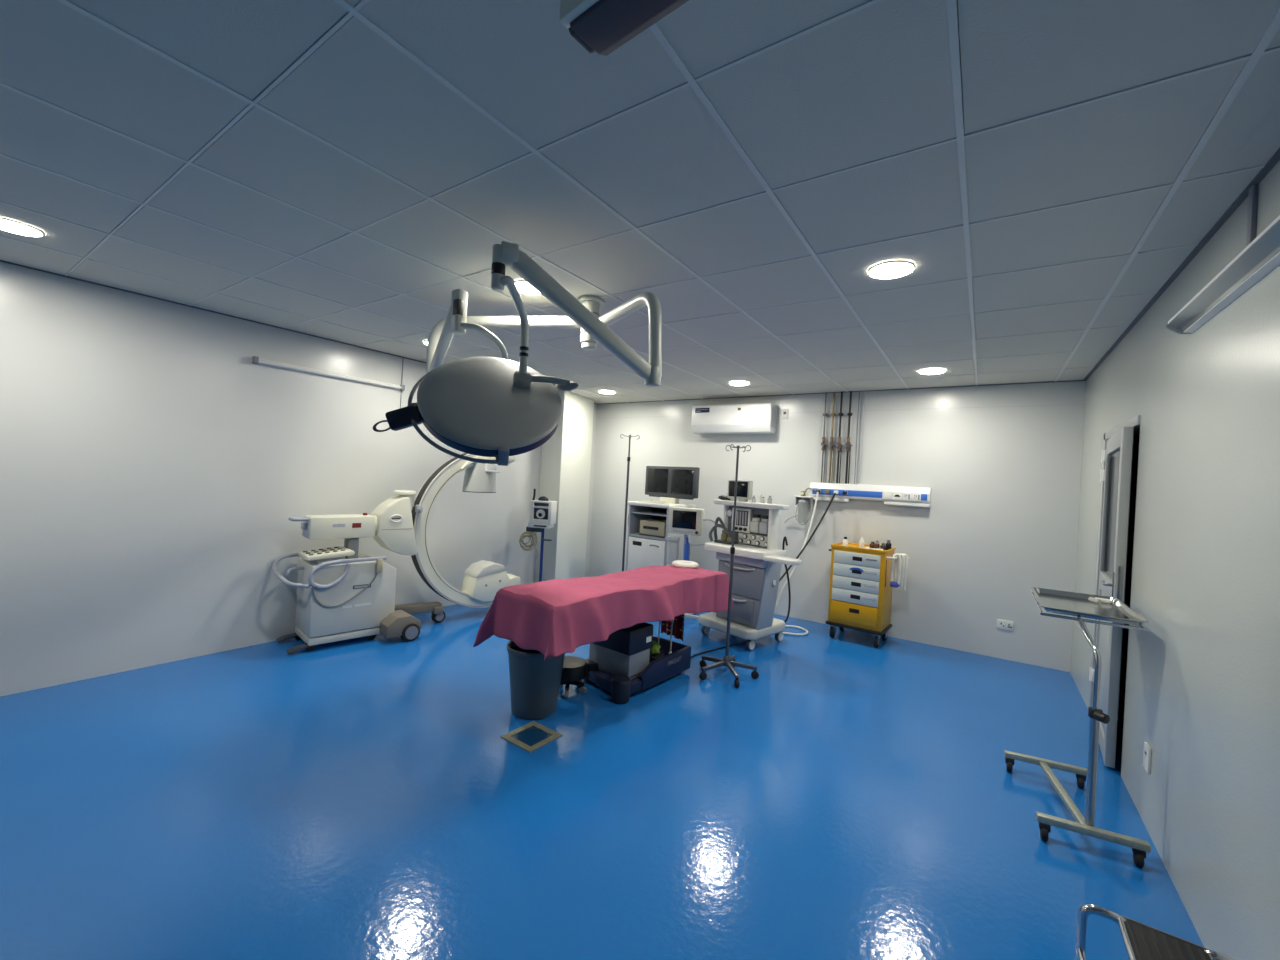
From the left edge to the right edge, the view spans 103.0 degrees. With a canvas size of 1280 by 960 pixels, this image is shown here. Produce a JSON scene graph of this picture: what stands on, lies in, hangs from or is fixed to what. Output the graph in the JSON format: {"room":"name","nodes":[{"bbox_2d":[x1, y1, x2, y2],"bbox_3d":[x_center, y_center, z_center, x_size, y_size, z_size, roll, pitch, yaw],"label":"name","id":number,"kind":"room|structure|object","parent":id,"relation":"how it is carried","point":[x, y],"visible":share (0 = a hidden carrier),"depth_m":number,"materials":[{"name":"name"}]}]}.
{"room":"operating room","nodes":[
{"label":"operating room","id":0,"kind":"room"},
{"bbox_2d":[0,262,597,696],"bbox_3d":[-3.555,-0.029,3.593,0.150,2.713,10.270,3,0,34],"label":"wall","id":1,"kind":"structure","parent":0,"point":[153,474],"depth_m":3.72,"materials":[{"name":"paint"}]},
{"bbox_2d":[251,356,404,407],"bbox_3d":[-2.720,-0.941,4.567,0.058,0.608,1.270,3,0,34],"label":"tube light","id":2,"kind":"object","parent":1,"relation":"attached to","point":[255,360],"visible":0.96,"depth_m":4.49,"materials":[{"name":"white plastic"}]},
{"bbox_2d":[0,148,1279,403],"bbox_3d":[-1.117,-1.156,1.983,5.585,0.016,9.970,3,0,34],"label":"trim","id":3,"kind":"structure","parent":1,"relation":"attached to","point":[1275,158],"depth_m":3.04,"materials":[{"name":"grey"}]},
{"bbox_2d":[535,390,593,582],"bbox_3d":[-0.946,0.150,7.003,0.360,2.613,0.850,3,0,34],"label":"wall pillar","id":4,"kind":"structure","parent":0,"point":[566,456],"depth_m":6.76,"materials":[{"name":"white paint"}]},
{"bbox_2d":[0,604,1203,959],"bbox_3d":[-1.259,1.515,1.990,5.885,0.120,10.270,3,0,34],"label":"floor","id":5,"kind":"structure","parent":0,"point":[360,798],"depth_m":2.30,"materials":[{"name":"blue plastic"}]},
{"bbox_2d":[272,453,519,653],"bbox_3d":[-2.055,0.528,4.785,0.646,1.748,2.197,3,0,44],"label":"c-arm x-ray machine","id":6,"kind":"object","parent":5,"relation":"on","point":[343,594],"visible":0.93,"depth_m":4.42,"materials":[{"name":"grey plastic"}]},
{"bbox_2d":[376,559,382,572],"bbox_3d":[-2.239,0.736,4.378,0.040,0.120,0.045,3,0,44],"label":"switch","id":7,"kind":"object","parent":6,"relation":"attached to","point":[379,562],"depth_m":4.36,"materials":[{"name":"beige plastic"}]},
{"bbox_2d":[501,721,562,752],"bbox_3d":[-0.626,1.483,2.952,0.250,0.006,0.250,3,0,36],"label":"floor hatch","id":8,"kind":"object","parent":5,"relation":"on","point":[531,736],"visible":1,"depth_m":2.94,"materials":[{"name":"metal"}]},
{"bbox_2d":[507,640,564,719],"bbox_3d":[-0.671,1.266,3.279,0.384,0.432,0.384,3,0,34],"label":"waste bin","id":9,"kind":"object","parent":5,"relation":"on","point":[534,681],"visible":0.73,"depth_m":3.14,"materials":[{"name":"grey plastic"}]},
{"bbox_2d":[519,489,556,581],"bbox_3d":[-1.240,0.778,6.319,0.431,1.330,0.444,3,0,-44],"label":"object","id":10,"kind":"object","parent":5,"relation":"on","point":[542,510],"visible":0.82,"depth_m":6.24,"materials":[{"name":"grey metal"}]},
{"bbox_2d":[560,656,586,697],"bbox_3d":[-0.494,1.384,3.592,0.264,0.215,0.268,3,0,17],"label":"stool","id":11,"kind":"object","parent":5,"relation":"on","point":[574,671],"visible":0.74,"depth_m":3.52,"materials":[{"name":"black plastic"}]},
{"bbox_2d":[620,434,639,570],"bbox_3d":[-0.149,0.485,5.949,0.466,2.033,0.489,3,0,14],"label":"stand","id":12,"kind":"object","parent":5,"relation":"on","point":[629,436],"visible":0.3,"depth_m":5.94,"materials":[{"name":"grey metal"}]},
{"bbox_2d":[583,622,690,703],"bbox_3d":[-0.075,1.150,3.841,0.518,0.720,1.950,3,0,39],"label":"table","id":13,"kind":"object","parent":5,"relation":"on","point":[620,665],"visible":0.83,"depth_m":3.66,"materials":[{"name":"black plastic"}]},
{"bbox_2d":[473,564,732,660],"bbox_3d":[-0.076,0.903,3.825,0.719,0.391,2.222,3,0,39],"label":"drape","id":14,"kind":"object","parent":13,"relation":"on","point":[555,617],"visible":0.98,"depth_m":3.25,"materials":[{"name":"pink fabric"}]},
{"bbox_2d":[672,560,698,568],"bbox_3d":[0.405,0.757,4.567,0.251,0.046,0.218,3,0,34],"label":"ring","id":15,"kind":"object","parent":14,"relation":"on","point":[678,563],"visible":0.97,"depth_m":4.49,"materials":[{"name":"white"}]},
{"bbox_2d":[649,653,663,662],"bbox_3d":[0.082,1.383,3.980,0.200,0.066,0.140,3,0,14],"label":"foot pedal","id":16,"kind":"object","parent":13,"relation":"on","point":[654,657],"visible":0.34,"depth_m":3.92,"materials":[{"name":"black plastic"}]},
{"bbox_2d":[649,641,660,654],"bbox_3d":[0.096,1.305,3.973,0.126,0.106,0.128,3,0,18],"label":"cleaning cloth","id":17,"kind":"object","parent":16,"relation":"on","point":[655,648],"visible":0.59,"depth_m":3.93,"materials":[{"name":"green fabric"}]},
{"bbox_2d":[658,621,660,652],"bbox_3d":[0.163,1.140,4.107,0.034,0.563,0.037,3,0,-32],"label":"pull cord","id":18,"kind":"object","parent":13,"relation":"hanging from","point":[660,621],"visible":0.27,"depth_m":4.09,"materials":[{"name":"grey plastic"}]},
{"bbox_2d":[669,620,673,653],"bbox_3d":[0.263,1.145,4.112,0.034,0.563,0.037,3,0,-32],"label":"pull cord","id":19,"kind":"object","parent":13,"relation":"hanging from","point":[672,620],"visible":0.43,"depth_m":4.10,"materials":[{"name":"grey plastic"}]},
{"bbox_2d":[661,614,683,640],"bbox_3d":[0.300,1.101,4.343,0.057,0.470,0.273,3,0,-39],"label":"cloth","id":20,"kind":"object","parent":13,"relation":"hanging from","point":[678,623],"visible":0.4,"depth_m":4.30,"materials":[{"name":"red fabric"}]},
{"bbox_2d":[626,501,695,570],"bbox_3d":[0.225,0.903,6.404,0.699,1.235,0.570,3,0,38],"label":"cart","id":21,"kind":"object","parent":5,"relation":"on","point":[642,551],"visible":0.29,"depth_m":6.27,"materials":[{"name":"grey plastic"}]},
{"bbox_2d":[639,519,665,537],"bbox_3d":[0.251,0.600,6.335,0.380,0.185,0.366,3,0,38],"label":"printer","id":22,"kind":"object","parent":21,"relation":"on","point":[650,527],"visible":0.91,"depth_m":6.20,"materials":[{"name":"beige plastic"}]},
{"bbox_2d":[638,500,670,503],"bbox_3d":[0.173,0.269,6.260,0.400,0.028,0.140,3,0,38],"label":"keyboard","id":23,"kind":"object","parent":21,"relation":"on","point":[645,501],"visible":1,"depth_m":6.21,"materials":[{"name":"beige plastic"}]},
{"bbox_2d":[628,501,695,508],"bbox_3d":[0.257,0.309,6.402,0.699,0.045,0.570,3,0,38],"label":"shelf","id":24,"kind":"object","parent":21,"relation":"attached to","point":[632,504],"depth_m":6.23,"materials":[{"name":"white plastic"}]},
{"bbox_2d":[645,465,699,503],"bbox_3d":[0.394,0.056,6.445,0.810,0.475,0.110,3,0,41],"label":"monitor","id":25,"kind":"object","parent":21,"relation":"on","point":[671,484],"visible":0.94,"depth_m":6.38,"materials":[{"name":"grey plastic"}]},
{"bbox_2d":[666,507,720,624],"bbox_3d":[0.568,0.924,5.505,0.587,1.235,0.468,3,0,26],"label":"patient monitor","id":26,"kind":"object","parent":5,"relation":"on","point":[686,521],"visible":0.66,"depth_m":5.48,"materials":[{"name":"white plastic"}]},
{"bbox_2d":[691,640,746,657],"bbox_3d":[0.670,1.523,4.590,1.105,0.056,0.085,3,0,-44],"label":"lead","id":27,"kind":"object","parent":5,"relation":"on","point":[746,640],"visible":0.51,"depth_m":4.65,"materials":[{"name":"black plastic"}]},
{"bbox_2d":[699,444,758,687],"bbox_3d":[0.711,0.636,4.027,0.466,1.832,0.489,3,0,-29],"label":"stand","id":28,"kind":"object","parent":5,"relation":"on","point":[728,661],"visible":1,"depth_m":4.03,"materials":[{"name":"grey metal"}]},
{"bbox_2d":[698,500,801,649],"bbox_3d":[1.142,0.898,4.909,0.660,1.350,1.104,3,0,-42],"label":"machine","id":29,"kind":"object","parent":5,"relation":"on","point":[758,560],"visible":0.97,"depth_m":4.80,"materials":[{"name":"grey plastic"}]},
{"bbox_2d":[718,495,729,499],"bbox_3d":[0.894,0.166,5.293,0.161,0.085,0.096,3,0,-12],"label":"mask","id":30,"kind":"object","parent":29,"relation":"on","point":[722,497],"visible":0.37,"depth_m":5.26,"materials":[{"name":"black plastic"}]},
{"bbox_2d":[714,539,738,544],"bbox_3d":[0.867,0.621,5.111,0.140,0.023,0.205,3,0,-42],"label":"tray","id":31,"kind":"object","parent":29,"relation":"on","point":[722,541],"depth_m":5.05,"materials":[{"name":"grey plastic"}]},
{"bbox_2d":[727,479,752,501],"bbox_3d":[1.010,0.107,5.152,0.250,0.215,0.090,3,0,40],"label":"monitor","id":32,"kind":"object","parent":29,"relation":"on","point":[744,487],"visible":0.95,"depth_m":5.10,"materials":[{"name":"grey plastic"}]},
{"bbox_2d":[705,542,786,559],"bbox_3d":[0.993,0.673,4.907,0.420,0.065,0.710,3,0,-42],"label":"countertop","id":33,"kind":"structure","parent":29,"relation":"on","point":[744,550],"depth_m":4.76,"materials":[{"name":"white plastic"}]},
{"bbox_2d":[713,500,789,509],"bbox_3d":[1.075,0.241,5.004,0.180,0.045,0.824,3,0,-42],"label":"shelf","id":34,"kind":"object","parent":29,"relation":"attached to","point":[727,503],"depth_m":4.94,"materials":[{"name":"white plastic"}]},
{"bbox_2d":[767,496,771,503],"bbox_3d":[1.253,0.191,4.915,0.044,0.075,0.044,3,0,34],"label":"vial","id":35,"kind":"object","parent":29,"relation":"on","point":[769,501],"visible":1,"depth_m":4.90,"materials":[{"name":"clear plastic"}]},
{"bbox_2d":[763,555,801,565],"bbox_3d":[1.271,0.706,4.484,0.209,0.040,0.314,3,0,-42],"label":"shelf","id":36,"kind":"object","parent":29,"relation":"attached to","point":[766,558],"depth_m":4.44,"materials":[{"name":"white plastic"}]},
{"bbox_2d":[774,492,818,635],"bbox_3d":[1.712,0.861,5.408,0.641,1.481,0.350,3,0,-21],"label":"gas hose","id":37,"kind":"object","parent":5,"relation":"on","point":[807,535],"visible":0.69,"depth_m":5.44,"materials":[{"name":"white rubber"}]},
{"bbox_2d":[825,542,908,647],"bbox_3d":[2.315,1.157,5.195,0.741,0.955,0.442,3,0,38],"label":"cart","id":38,"kind":"object","parent":5,"relation":"on","point":[860,591],"visible":0.94,"depth_m":5.06,"materials":[{"name":"yellow plastic"}]},
{"bbox_2d":[842,537,847,545],"bbox_3d":[2.115,0.635,5.246,0.052,0.100,0.052,3,0,34],"label":"medicine bottle","id":39,"kind":"object","parent":38,"relation":"on","point":[845,541],"visible":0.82,"depth_m":5.22,"materials":[{"name":"white plastic"}]},
{"bbox_2d":[859,537,863,547],"bbox_3d":[2.258,0.636,5.185,0.048,0.115,0.048,3,0,34],"label":"medicine bottle","id":40,"kind":"object","parent":38,"relation":"on","point":[861,543],"visible":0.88,"depth_m":5.17,"materials":[{"name":"white plastic"}]},
{"bbox_2d":[831,542,894,553],"bbox_3d":[2.292,0.693,5.232,0.524,0.030,0.414,3,0,38],"label":"tray","id":41,"kind":"object","parent":38,"relation":"on","point":[852,547],"depth_m":5.12,"materials":[{"name":"orange plastic"}]},
{"bbox_2d":[874,540,879,548],"bbox_3d":[2.388,0.655,5.133,0.048,0.090,0.048,3,0,34],"label":"medicine bottle","id":42,"kind":"object","parent":38,"relation":"on","point":[876,545],"visible":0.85,"depth_m":5.12,"materials":[{"name":"brown glass"}]},
{"bbox_2d":[880,543,885,549],"bbox_3d":[2.459,0.672,5.152,0.052,0.065,0.052,3,0,34],"label":"medicine bottle","id":43,"kind":"object","parent":38,"relation":"on","point":[882,546],"visible":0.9,"depth_m":5.13,"materials":[{"name":"glass"}]},
{"bbox_2d":[885,540,891,549],"bbox_3d":[2.508,0.657,5.140,0.056,0.100,0.056,3,0,34],"label":"medicine bottle","id":44,"kind":"object","parent":38,"relation":"on","point":[888,544],"visible":0.91,"depth_m":5.12,"materials":[{"name":"black plastic"}]},
{"bbox_2d":[890,553,907,589],"bbox_3d":[2.517,0.890,4.952,0.138,0.352,0.119,3,0,38],"label":"tubing","id":45,"kind":"object","parent":38,"relation":"hanging from","point":[902,559],"visible":0.99,"depth_m":4.94,"materials":[{"name":"white plastic"}]},
{"bbox_2d":[1004,592,1150,867],"bbox_3d":[2.170,1.148,2.582,0.484,0.972,0.918,3,0,34],"label":"stand","id":46,"kind":"object","parent":5,"relation":"on","point":[1085,826],"visible":0.98,"depth_m":2.25,"materials":[{"name":"metal"}]},
{"bbox_2d":[1031,587,1148,625],"bbox_3d":[2.319,0.653,2.673,0.390,0.028,0.670,3,0,34],"label":"tray","id":47,"kind":"object","parent":46,"relation":"on","point":[1051,600],"visible":0.97,"depth_m":2.66,"materials":[{"name":"silver metal"}]},
{"bbox_2d":[1089,597,1101,603],"bbox_3d":[2.503,0.662,2.798,0.024,0.024,0.068,3,0,5],"label":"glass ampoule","id":48,"kind":"object","parent":47,"relation":"on","point":[1092,599],"visible":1,"depth_m":2.79,"materials":[{"name":"clear glass"}]},
{"bbox_2d":[1095,597,1111,603],"bbox_3d":[2.552,0.664,2.805,0.068,0.024,0.024,3,0,38],"label":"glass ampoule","id":49,"kind":"object","parent":47,"relation":"in","point":[1103,600],"visible":0.87,"depth_m":2.79,"materials":[{"name":"clear glass"}]},
{"bbox_2d":[1075,904,1235,959],"bbox_3d":[1.460,1.457,1.402,0.370,0.263,0.272,3,0,34],"label":"step stool","id":50,"kind":"object","parent":5,"relation":"on","point":[1141,941],"visible":1,"depth_m":1.48,"materials":[{"name":"silver metal"}]},
{"bbox_2d":[0,0,1279,403],"bbox_3d":[-1.115,-1.203,1.982,5.885,0.102,10.270,3,0,34],"label":"ceiling","id":51,"kind":"structure","parent":0,"point":[336,170],"depth_m":1.78,"materials":[{"name":"tile"}]},
{"bbox_2d":[0,217,44,236],"bbox_3d":[-3.108,-1.255,2.522,0.212,0.010,0.212,3,0,34],"label":"recessed light","id":52,"kind":"object","parent":51,"relation":"in","point":[9,225],"visible":1,"depth_m":2.54,"materials":[{"name":"white glass"}]},
{"bbox_2d":[373,241,661,465],"bbox_3d":[-0.624,-0.598,2.819,1.265,1.063,1.423,3,0,-14],"label":"light","id":53,"kind":"object","parent":51,"relation":"hanging from","point":[502,408],"visible":1,"depth_m":2.30,"materials":[{"name":"grey metal"}]},
{"bbox_2d":[515,280,539,294],"bbox_3d":[-0.652,-1.126,2.983,0.212,0.010,0.212,3,0,34],"label":"recessed light","id":54,"kind":"object","parent":51,"relation":"in","point":[523,287],"visible":0.43,"depth_m":3.00,"materials":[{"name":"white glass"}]},
{"bbox_2d":[599,390,614,393],"bbox_3d":[-0.424,-1.124,6.529,0.212,0.010,0.212,3,0,34],"label":"recessed light","id":55,"kind":"object","parent":51,"relation":"in","point":[602,391],"visible":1,"depth_m":6.54,"materials":[{"name":"white glass"}]},
{"bbox_2d":[559,0,688,55],"bbox_3d":[0.276,-0.945,0.661,1.004,0.263,0.117,3,0,40],"label":"ceiling light","id":56,"kind":"object","parent":51,"relation":"hanging from","point":[601,27],"visible":1,"depth_m":0.92,"materials":[{"name":"grey plastic"}]},
{"bbox_2d":[729,381,748,385],"bbox_3d":[1.070,-1.042,5.503,0.212,0.010,0.212,3,0,34],"label":"recessed light","id":57,"kind":"object","parent":51,"relation":"in","point":[736,383],"visible":1,"depth_m":5.50,"materials":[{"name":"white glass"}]},
{"bbox_2d":[730,382,747,384],"bbox_3d":[1.070,-1.044,5.503,0.194,0.003,0.194,3,0,34],"label":"diffuser","id":58,"kind":"object","parent":57,"relation":"attached to","point":[731,383],"depth_m":5.50,"materials":[{"name":"white plastic"}]},
{"bbox_2d":[867,260,915,278],"bbox_3d":[1.226,-1.026,2.489,0.212,0.010,0.212,3,0,34],"label":"recessed light","id":59,"kind":"object","parent":51,"relation":"in","point":[891,269],"visible":1,"depth_m":2.48,"materials":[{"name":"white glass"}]},
{"bbox_2d":[918,368,945,374],"bbox_3d":[2.584,-0.959,4.509,0.212,0.010,0.212,3,0,34],"label":"recessed light","id":60,"kind":"object","parent":51,"relation":"in","point":[935,370],"visible":1,"depth_m":4.51,"materials":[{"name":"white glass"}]},
{"bbox_2d":[920,370,943,373],"bbox_3d":[2.584,-0.961,4.509,0.194,0.003,0.194,3,0,34],"label":"diffuser","id":61,"kind":"object","parent":60,"relation":"attached to","point":[921,371],"depth_m":4.52,"materials":[{"name":"white plastic"}]},
{"bbox_2d":[589,381,1085,671],"bbox_3d":[1.648,0.239,6.177,5.585,2.713,0.150,3,0,34],"label":"wall","id":62,"kind":"structure","parent":0,"point":[1000,522],"depth_m":5.22,"materials":[{"name":"paint"}]},
{"bbox_2d":[691,403,776,433],"bbox_3d":[1.149,-0.750,6.326,1.052,0.354,0.215,3,0,34],"label":"air conditioner","id":63,"kind":"object","parent":62,"relation":"attached to","point":[757,418],"visible":1,"depth_m":6.21,"materials":[{"name":"white plastic"}]},
{"bbox_2d":[771,407,776,427],"bbox_3d":[1.588,-0.738,6.038,0.002,0.240,0.140,3,0,34],"label":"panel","id":64,"kind":"object","parent":63,"relation":"attached to","point":[773,409],"depth_m":6.03,"materials":[{"name":"grey plastic"}]},
{"bbox_2d":[782,409,787,418],"bbox_3d":[1.725,-0.786,6.060,0.075,0.115,0.014,3,0,34],"label":"wall socket","id":65,"kind":"object","parent":62,"relation":"attached to","point":[784,411],"visible":1,"depth_m":6.05,"materials":[{"name":"white plastic"}]},
{"bbox_2d":[794,496,813,505],"bbox_3d":[1.880,0.237,5.833,0.195,0.104,0.160,3,0,34],"label":"shelf","id":66,"kind":"object","parent":62,"relation":"attached to","point":[797,497],"visible":0.74,"depth_m":5.79,"materials":[{"name":"white metal"}]},
{"bbox_2d":[784,500,812,524],"bbox_3d":[1.816,0.357,5.857,0.344,0.312,0.106,3,0,36],"label":"tube","id":67,"kind":"object","parent":66,"relation":"hanging from","point":[796,515],"visible":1,"depth_m":5.81,"materials":[{"name":"white plastic"}]},
{"bbox_2d":[798,497,808,522],"bbox_3d":[1.863,0.346,5.829,0.116,0.295,0.116,3,0,34],"label":"jar","id":68,"kind":"object","parent":66,"relation":"hanging from","point":[803,504],"visible":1,"depth_m":5.79,"materials":[{"name":"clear plastic"}]},
{"bbox_2d":[821,392,827,482],"bbox_3d":[2.091,-0.482,5.761,0.081,1.023,0.082,3,0,34],"label":"gas pipe","id":69,"kind":"object","parent":62,"relation":"attached to","point":[823,443],"visible":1,"depth_m":5.77,"materials":[{"name":"grey metal"}]},
{"bbox_2d":[828,392,835,482],"bbox_3d":[2.164,-0.478,5.712,0.081,1.023,0.082,3,0,34],"label":"gas pipe","id":70,"kind":"object","parent":62,"relation":"attached to","point":[831,444],"visible":1,"depth_m":5.72,"materials":[{"name":"gold metal"}]},
{"bbox_2d":[836,391,842,482],"bbox_3d":[2.232,-0.474,5.666,0.081,1.023,0.082,3,0,34],"label":"gas pipe","id":71,"kind":"object","parent":62,"relation":"attached to","point":[839,446],"visible":1,"depth_m":5.67,"materials":[{"name":"black metal"}]},
{"bbox_2d":[845,391,851,483],"bbox_3d":[2.311,-0.470,5.613,0.081,1.023,0.082,3,0,34],"label":"gas pipe","id":72,"kind":"object","parent":62,"relation":"attached to","point":[848,444],"visible":1,"depth_m":5.62,"materials":[{"name":"black metal"}]},
{"bbox_2d":[624,404,1083,417],"bbox_3d":[1.661,-0.802,6.112,5.585,0.002,0.001,3,0,34],"label":"trim","id":73,"kind":"structure","parent":62,"relation":"attached to","point":[1073,404],"depth_m":5.19,"materials":[{"name":"grey plastic"}]},
{"bbox_2d":[854,392,859,483],"bbox_3d":[2.384,-0.465,5.596,0.009,1.025,0.009,3,0,34],"label":"conduit","id":74,"kind":"object","parent":62,"relation":"attached to","point":[859,392],"visible":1,"depth_m":5.59,"materials":[{"name":"grey plastic"}]},
{"bbox_2d":[858,391,863,483],"bbox_3d":[2.417,-0.463,5.574,0.018,1.025,0.018,3,0,34],"label":"conduit","id":75,"kind":"object","parent":62,"relation":"attached to","point":[863,391],"visible":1,"depth_m":5.57,"materials":[{"name":"grey plastic"}]},
{"bbox_2d":[809,482,930,507],"bbox_3d":[2.429,0.151,5.471,1.200,0.204,0.151,3,0,34],"label":"panel","id":76,"kind":"object","parent":62,"relation":"attached to","point":[891,495],"visible":1,"depth_m":5.42,"materials":[{"name":"white plastic"}]},
{"bbox_2d":[779,493,835,622],"bbox_3d":[1.742,0.818,5.403,0.803,1.396,0.194,3,0,-22],"label":"gas hose","id":77,"kind":"object","parent":76,"relation":"attached to","point":[834,494],"visible":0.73,"depth_m":5.38,"materials":[{"name":"black plastic"}]},
{"bbox_2d":[801,488,815,495],"bbox_3d":[1.929,0.139,5.797,0.199,0.097,0.072,3,0,34],"label":"suction regulator","id":78,"kind":"object","parent":76,"relation":"attached to","point":[803,493],"visible":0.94,"depth_m":5.82,"materials":[{"name":"yellow plastic"}]},
{"bbox_2d":[884,491,891,499],"bbox_3d":[2.600,0.162,5.340,0.080,0.083,0.007,3,0,34],"label":"power socket","id":79,"kind":"object","parent":76,"relation":"attached to","point":[887,494],"depth_m":5.34,"materials":[{"name":"grey plastic"}]},
{"bbox_2d":[893,492,901,499],"bbox_3d":[2.672,0.166,5.291,0.080,0.083,0.007,3,0,34],"label":"power socket","id":80,"kind":"object","parent":76,"relation":"attached to","point":[896,495],"depth_m":5.29,"materials":[{"name":"white plastic"}]},
{"bbox_2d":[902,492,910,500],"bbox_3d":[2.745,0.170,5.242,0.080,0.083,0.007,3,0,34],"label":"power socket","id":81,"kind":"object","parent":76,"relation":"attached to","point":[906,496],"depth_m":5.24,"materials":[{"name":"grey plastic"}]},
{"bbox_2d":[912,493,920,500],"bbox_3d":[2.818,0.174,5.192,0.080,0.083,0.007,3,0,34],"label":"power socket","id":82,"kind":"object","parent":76,"relation":"attached to","point":[915,496],"depth_m":5.19,"materials":[{"name":"grey plastic"}]},
{"bbox_2d":[997,619,1012,630],"bbox_3d":[3.454,1.372,4.820,0.125,0.085,0.014,3,0,34],"label":"wall socket","id":83,"kind":"object","parent":62,"relation":"attached to","point":[1001,624],"visible":1,"depth_m":4.82,"materials":[{"name":"white plastic"}]},
{"bbox_2d":[1119,435,1139,726],"bbox_3d":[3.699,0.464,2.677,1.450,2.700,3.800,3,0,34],"label":"door frame","id":84,"kind":"structure","parent":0,"point":[1136,441],"depth_m":4.45,"materials":[{"name":"black"}]},
{"bbox_2d":[1070,161,1279,959],"bbox_3d":[1.187,0.231,0.379,0.150,2.713,10.270,3,0,34],"label":"wall","id":85,"kind":"structure","parent":0,"point":[1202,690],"depth_m":1.91,"materials":[{"name":"paint"}]},
{"bbox_2d":[1089,415,1140,767],"bbox_3d":[3.045,0.663,3.248,0.254,2.030,0.975,3,0,34],"label":"door","id":86,"kind":"structure","parent":85,"relation":"in","point":[1115,478],"depth_m":3.05,"materials":[{"name":"white metal"}]},
{"bbox_2d":[1143,742,1151,773],"bbox_3d":[2.417,1.323,2.428,0.014,0.120,0.085,3,0,34],"label":"wall socket","id":87,"kind":"object","parent":85,"relation":"attached to","point":[1147,753],"visible":1,"depth_m":2.41,"materials":[{"name":"white plastic"}]},
{"bbox_2d":[1165,184,1279,333],"bbox_3d":[2.003,-0.817,1.707,0.084,0.342,1.225,3,0,34],"label":"tube light","id":88,"kind":"object","parent":85,"relation":"attached to","point":[1261,254],"visible":1,"depth_m":1.70,"materials":[{"name":"white metal"}]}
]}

